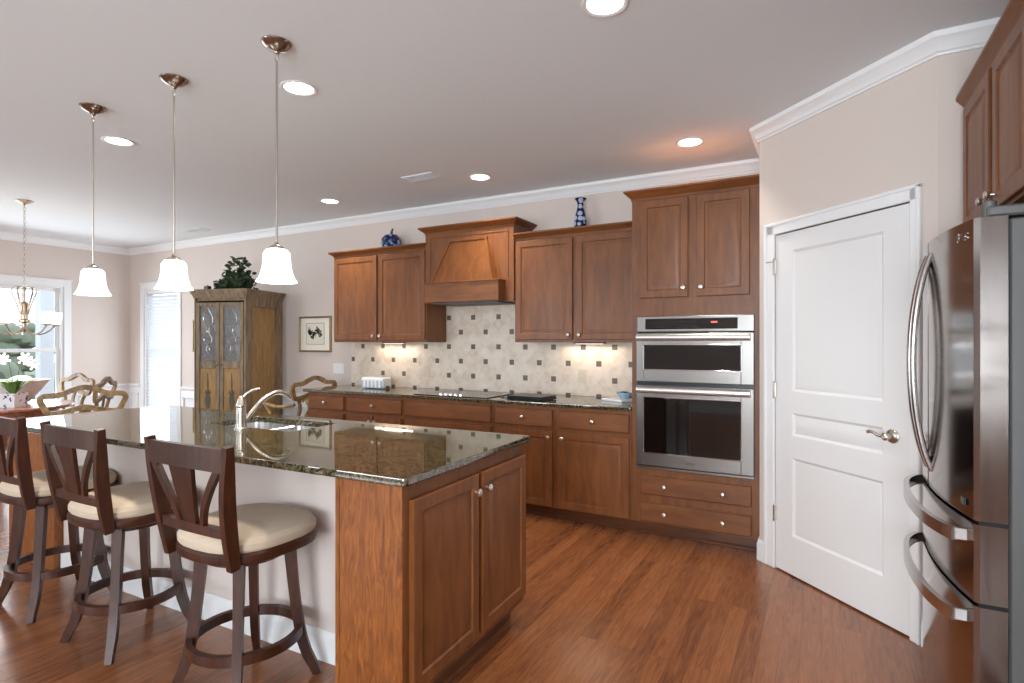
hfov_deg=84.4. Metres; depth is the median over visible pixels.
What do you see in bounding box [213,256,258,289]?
ivy plant
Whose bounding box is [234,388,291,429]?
faucet
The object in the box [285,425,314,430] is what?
basin
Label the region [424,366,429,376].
wall outlet
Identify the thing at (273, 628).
baseboard
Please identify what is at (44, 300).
porch column
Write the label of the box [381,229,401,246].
jar
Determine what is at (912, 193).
trim
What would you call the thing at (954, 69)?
wall
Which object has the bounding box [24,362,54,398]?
ground
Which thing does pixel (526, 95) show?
ceiling
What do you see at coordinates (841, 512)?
door
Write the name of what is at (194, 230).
ceiling vent
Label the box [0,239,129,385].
wall
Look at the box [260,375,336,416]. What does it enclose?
dining chair
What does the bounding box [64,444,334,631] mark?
wall
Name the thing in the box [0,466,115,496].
seat cushion
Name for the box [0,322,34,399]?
hedge
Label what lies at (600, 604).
floor
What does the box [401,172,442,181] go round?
ceiling vent
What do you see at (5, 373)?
hedge
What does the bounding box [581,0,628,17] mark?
recessed light
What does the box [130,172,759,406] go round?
wall
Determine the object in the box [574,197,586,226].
vase
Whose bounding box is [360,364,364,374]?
wall outlet
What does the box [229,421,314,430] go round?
sink
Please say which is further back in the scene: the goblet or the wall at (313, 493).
the goblet
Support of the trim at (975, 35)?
attached to the wall at (883, 138)
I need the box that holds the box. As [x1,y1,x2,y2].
[361,377,390,388]
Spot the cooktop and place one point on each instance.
(451, 393)
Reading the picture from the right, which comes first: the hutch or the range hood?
the range hood
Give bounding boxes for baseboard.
[60,552,922,664]
[757,536,763,562]
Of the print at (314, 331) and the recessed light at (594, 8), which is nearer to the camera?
the recessed light at (594, 8)
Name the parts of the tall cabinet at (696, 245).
door, crown, drawer, drawer, door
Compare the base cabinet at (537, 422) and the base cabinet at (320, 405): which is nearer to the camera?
the base cabinet at (537, 422)
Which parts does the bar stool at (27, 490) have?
rail, rail, leg, post, leg, seat frame, leg, leg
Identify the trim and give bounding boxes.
[0,17,999,254]
[72,383,129,388]
[74,387,307,416]
[129,383,139,387]
[179,386,303,397]
[764,183,921,645]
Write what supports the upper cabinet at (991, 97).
attached to the wall
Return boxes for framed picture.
[192,320,193,351]
[299,316,331,351]
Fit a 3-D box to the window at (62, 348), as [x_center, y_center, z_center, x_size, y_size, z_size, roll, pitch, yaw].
[-6.632,0.110,6.517,0.145,1.880,2.650,0,0,29]
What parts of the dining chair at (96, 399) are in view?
post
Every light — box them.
[74,102,111,295]
[101,136,134,146]
[154,73,192,290]
[255,35,296,283]
[279,80,317,95]
[320,199,339,203]
[382,342,404,343]
[468,174,491,180]
[573,342,605,343]
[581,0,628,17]
[675,137,704,146]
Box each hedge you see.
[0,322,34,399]
[0,359,20,378]
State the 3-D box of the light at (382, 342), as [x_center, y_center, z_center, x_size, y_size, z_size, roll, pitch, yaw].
[-1.215,0.014,5.796,0.280,0.014,0.040,0,0,29]
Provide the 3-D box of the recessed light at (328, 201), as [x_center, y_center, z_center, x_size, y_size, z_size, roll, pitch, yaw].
[-1.755,-1.351,5.449,0.192,0.007,0.192,0,0,29]
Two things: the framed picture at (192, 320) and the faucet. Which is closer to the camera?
the faucet
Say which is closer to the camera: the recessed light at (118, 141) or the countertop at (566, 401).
the recessed light at (118, 141)
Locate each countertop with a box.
[26,405,529,486]
[303,384,631,410]
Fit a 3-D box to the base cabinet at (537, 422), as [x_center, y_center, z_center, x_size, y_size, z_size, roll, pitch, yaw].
[0.227,0.944,4.727,0.552,0.883,0.651,0,0,29]
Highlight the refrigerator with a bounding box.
[903,199,1023,682]
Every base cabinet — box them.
[9,408,124,569]
[308,392,345,419]
[335,444,525,682]
[346,394,403,424]
[404,398,493,432]
[494,403,559,518]
[556,407,634,530]
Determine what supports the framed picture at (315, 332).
attached to the wall at (312, 266)
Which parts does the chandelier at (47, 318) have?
lamp shade, arm, arm, lamp shade, chain, arm, arm, lamp shade, lamp shade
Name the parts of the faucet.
lever, spout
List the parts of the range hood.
edge moulding, tapered panel, moulding, crown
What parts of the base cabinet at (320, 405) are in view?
drawer, drawer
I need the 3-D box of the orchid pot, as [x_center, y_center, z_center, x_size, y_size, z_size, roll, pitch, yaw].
[-4.782,0.366,5.409,0.330,0.518,0.339,0,0,4]
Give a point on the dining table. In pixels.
(31, 409)
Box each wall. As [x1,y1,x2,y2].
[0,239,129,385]
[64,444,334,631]
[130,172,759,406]
[760,57,937,617]
[938,47,983,234]
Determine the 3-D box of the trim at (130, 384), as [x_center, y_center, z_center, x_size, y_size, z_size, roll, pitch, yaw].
[-5.484,0.637,8.218,0.265,0.055,0.034,0,0,29]
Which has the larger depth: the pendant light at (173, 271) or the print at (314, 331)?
the print at (314, 331)
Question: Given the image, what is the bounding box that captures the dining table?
[0,399,74,482]
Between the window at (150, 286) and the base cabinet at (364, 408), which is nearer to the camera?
the base cabinet at (364, 408)
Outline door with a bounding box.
[766,203,909,635]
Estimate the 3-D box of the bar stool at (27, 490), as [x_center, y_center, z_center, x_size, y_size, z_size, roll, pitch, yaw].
[-2.451,0.876,3.020,0.504,1.029,0.524,0,0,29]
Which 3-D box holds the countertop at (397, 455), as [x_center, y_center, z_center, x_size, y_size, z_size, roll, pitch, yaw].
[-1.469,0.486,3.062,3.000,0.030,1.012,0,0,27]
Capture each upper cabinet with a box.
[328,243,445,341]
[513,221,631,341]
[956,0,1023,222]
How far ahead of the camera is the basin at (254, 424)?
3.51 m
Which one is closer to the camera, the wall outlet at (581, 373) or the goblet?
the wall outlet at (581, 373)
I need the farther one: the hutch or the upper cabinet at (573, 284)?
the hutch
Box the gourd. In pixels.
[9,375,33,380]
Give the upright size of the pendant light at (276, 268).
1.086 m
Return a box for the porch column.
[35,291,53,399]
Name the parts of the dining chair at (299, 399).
arm, post, frame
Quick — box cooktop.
[414,390,512,398]
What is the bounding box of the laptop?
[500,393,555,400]
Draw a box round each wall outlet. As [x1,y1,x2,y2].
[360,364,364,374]
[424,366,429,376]
[578,370,585,382]
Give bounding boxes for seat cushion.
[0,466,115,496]
[68,481,176,519]
[177,503,315,553]
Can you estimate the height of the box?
0.112 m
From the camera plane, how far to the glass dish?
4.46 m
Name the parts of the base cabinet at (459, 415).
drawer, drawer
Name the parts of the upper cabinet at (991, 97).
door, knob, knob, crown, door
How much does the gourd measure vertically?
0.110 m
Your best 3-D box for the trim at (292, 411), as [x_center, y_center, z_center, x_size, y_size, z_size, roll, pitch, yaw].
[-5.626,0.950,3.760,4.360,0.610,7.990,0,0,29]
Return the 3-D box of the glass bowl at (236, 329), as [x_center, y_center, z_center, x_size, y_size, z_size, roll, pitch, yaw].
[-2.969,-0.116,6.196,0.200,0.130,0.200,0,0,29]
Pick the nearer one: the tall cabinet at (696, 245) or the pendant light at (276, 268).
the pendant light at (276, 268)
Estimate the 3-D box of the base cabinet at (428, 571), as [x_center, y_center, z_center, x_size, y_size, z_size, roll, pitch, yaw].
[-0.277,0.944,2.449,0.361,0.883,0.964,0,0,27]
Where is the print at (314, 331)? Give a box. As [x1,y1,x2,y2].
[306,323,323,343]
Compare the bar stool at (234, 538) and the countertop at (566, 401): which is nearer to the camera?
the bar stool at (234, 538)
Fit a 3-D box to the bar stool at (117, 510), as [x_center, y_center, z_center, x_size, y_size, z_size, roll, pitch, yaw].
[-1.813,0.876,2.665,0.504,1.029,0.524,0,0,29]
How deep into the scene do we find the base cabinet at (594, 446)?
4.19 m
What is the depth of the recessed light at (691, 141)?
3.83 m
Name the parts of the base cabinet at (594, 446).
door, drawer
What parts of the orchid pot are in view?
pot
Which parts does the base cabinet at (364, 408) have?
door, drawer, door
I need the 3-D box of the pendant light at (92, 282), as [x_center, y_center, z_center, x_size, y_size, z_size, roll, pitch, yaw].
[-2.421,-0.812,3.264,0.178,1.086,0.178,0,0,29]
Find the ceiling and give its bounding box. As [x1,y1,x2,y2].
[0,0,1009,247]
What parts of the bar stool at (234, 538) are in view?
post, rail, leg, rail, post, leg, seat frame, leg, leg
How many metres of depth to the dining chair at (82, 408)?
4.64 m
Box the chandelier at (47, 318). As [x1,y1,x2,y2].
[0,199,62,334]
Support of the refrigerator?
on the floor
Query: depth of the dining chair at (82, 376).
6.39 m
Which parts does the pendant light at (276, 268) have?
lamp shade, rod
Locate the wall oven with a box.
[636,314,754,479]
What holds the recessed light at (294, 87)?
in the ceiling
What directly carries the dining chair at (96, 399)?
on the floor
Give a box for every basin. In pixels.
[229,421,293,428]
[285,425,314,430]
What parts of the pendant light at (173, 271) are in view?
lamp shade, rod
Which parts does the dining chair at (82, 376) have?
frame, post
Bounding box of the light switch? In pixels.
[333,363,343,373]
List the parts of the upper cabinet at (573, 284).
door, crown, door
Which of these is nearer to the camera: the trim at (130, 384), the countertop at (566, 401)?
the countertop at (566, 401)
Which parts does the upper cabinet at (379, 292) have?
door, crown, door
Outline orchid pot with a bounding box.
[0,353,38,407]
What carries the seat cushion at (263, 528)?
on the bar stool at (234, 538)
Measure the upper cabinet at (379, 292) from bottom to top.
0.927 m
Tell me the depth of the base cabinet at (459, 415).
4.81 m
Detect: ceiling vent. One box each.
[183,228,209,232]
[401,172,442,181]
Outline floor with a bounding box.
[0,453,923,682]
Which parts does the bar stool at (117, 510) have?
post, rail, rail, leg, post, leg, seat frame, leg, leg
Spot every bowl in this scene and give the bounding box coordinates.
[0,378,50,401]
[212,325,231,336]
[231,325,239,336]
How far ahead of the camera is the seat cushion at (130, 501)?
2.50 m
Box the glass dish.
[616,391,631,398]
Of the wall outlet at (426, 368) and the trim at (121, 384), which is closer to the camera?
the wall outlet at (426, 368)
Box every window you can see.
[0,274,72,408]
[139,282,181,406]
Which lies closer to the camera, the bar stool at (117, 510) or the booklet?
the bar stool at (117, 510)
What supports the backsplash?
attached to the wall at (312, 266)
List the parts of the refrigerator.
handle, handle, door, drawer, drawer, door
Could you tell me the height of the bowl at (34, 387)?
0.235 m
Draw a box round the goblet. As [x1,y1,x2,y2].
[235,345,239,360]
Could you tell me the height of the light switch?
0.114 m
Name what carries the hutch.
on the floor
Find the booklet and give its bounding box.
[602,397,631,402]
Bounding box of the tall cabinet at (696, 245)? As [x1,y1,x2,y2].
[623,174,759,550]
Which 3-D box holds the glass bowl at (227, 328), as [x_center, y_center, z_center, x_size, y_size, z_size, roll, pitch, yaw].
[-3.204,-0.116,6.244,0.200,0.130,0.200,0,0,29]
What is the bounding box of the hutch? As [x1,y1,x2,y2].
[189,288,285,414]
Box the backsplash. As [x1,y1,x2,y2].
[351,304,631,397]
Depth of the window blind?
7.96 m
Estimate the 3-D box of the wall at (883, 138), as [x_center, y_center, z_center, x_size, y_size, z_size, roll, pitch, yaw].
[1.780,0.015,3.062,0.100,2.740,1.130,0,0,-16]
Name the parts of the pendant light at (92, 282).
rod, lamp shade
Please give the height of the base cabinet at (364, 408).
0.883 m
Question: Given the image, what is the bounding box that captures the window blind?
[147,290,176,406]
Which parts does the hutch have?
door, panel, door, panel, crown, panel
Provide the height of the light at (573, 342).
0.014 m
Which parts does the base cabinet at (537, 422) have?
drawer, door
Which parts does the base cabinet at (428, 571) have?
panel, door, knob, knob, door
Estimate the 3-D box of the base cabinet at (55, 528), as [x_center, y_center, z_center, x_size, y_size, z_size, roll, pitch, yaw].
[-2.850,0.946,3.838,0.555,0.879,0.706,0,0,27]
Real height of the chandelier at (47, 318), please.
1.292 m
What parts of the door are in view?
handle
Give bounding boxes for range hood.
[418,216,536,306]
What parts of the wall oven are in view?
window trim, window trim, handle, handle, oven door, microwave door, trim, control panel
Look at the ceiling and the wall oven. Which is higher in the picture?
the ceiling
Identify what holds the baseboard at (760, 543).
attached to the wall at (883, 138)
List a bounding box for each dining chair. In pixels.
[6,373,94,450]
[36,385,128,415]
[92,376,116,406]
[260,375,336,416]
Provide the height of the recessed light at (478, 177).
0.007 m
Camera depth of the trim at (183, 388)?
7.57 m
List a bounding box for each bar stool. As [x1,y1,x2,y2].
[0,417,116,623]
[39,421,189,665]
[143,435,320,682]

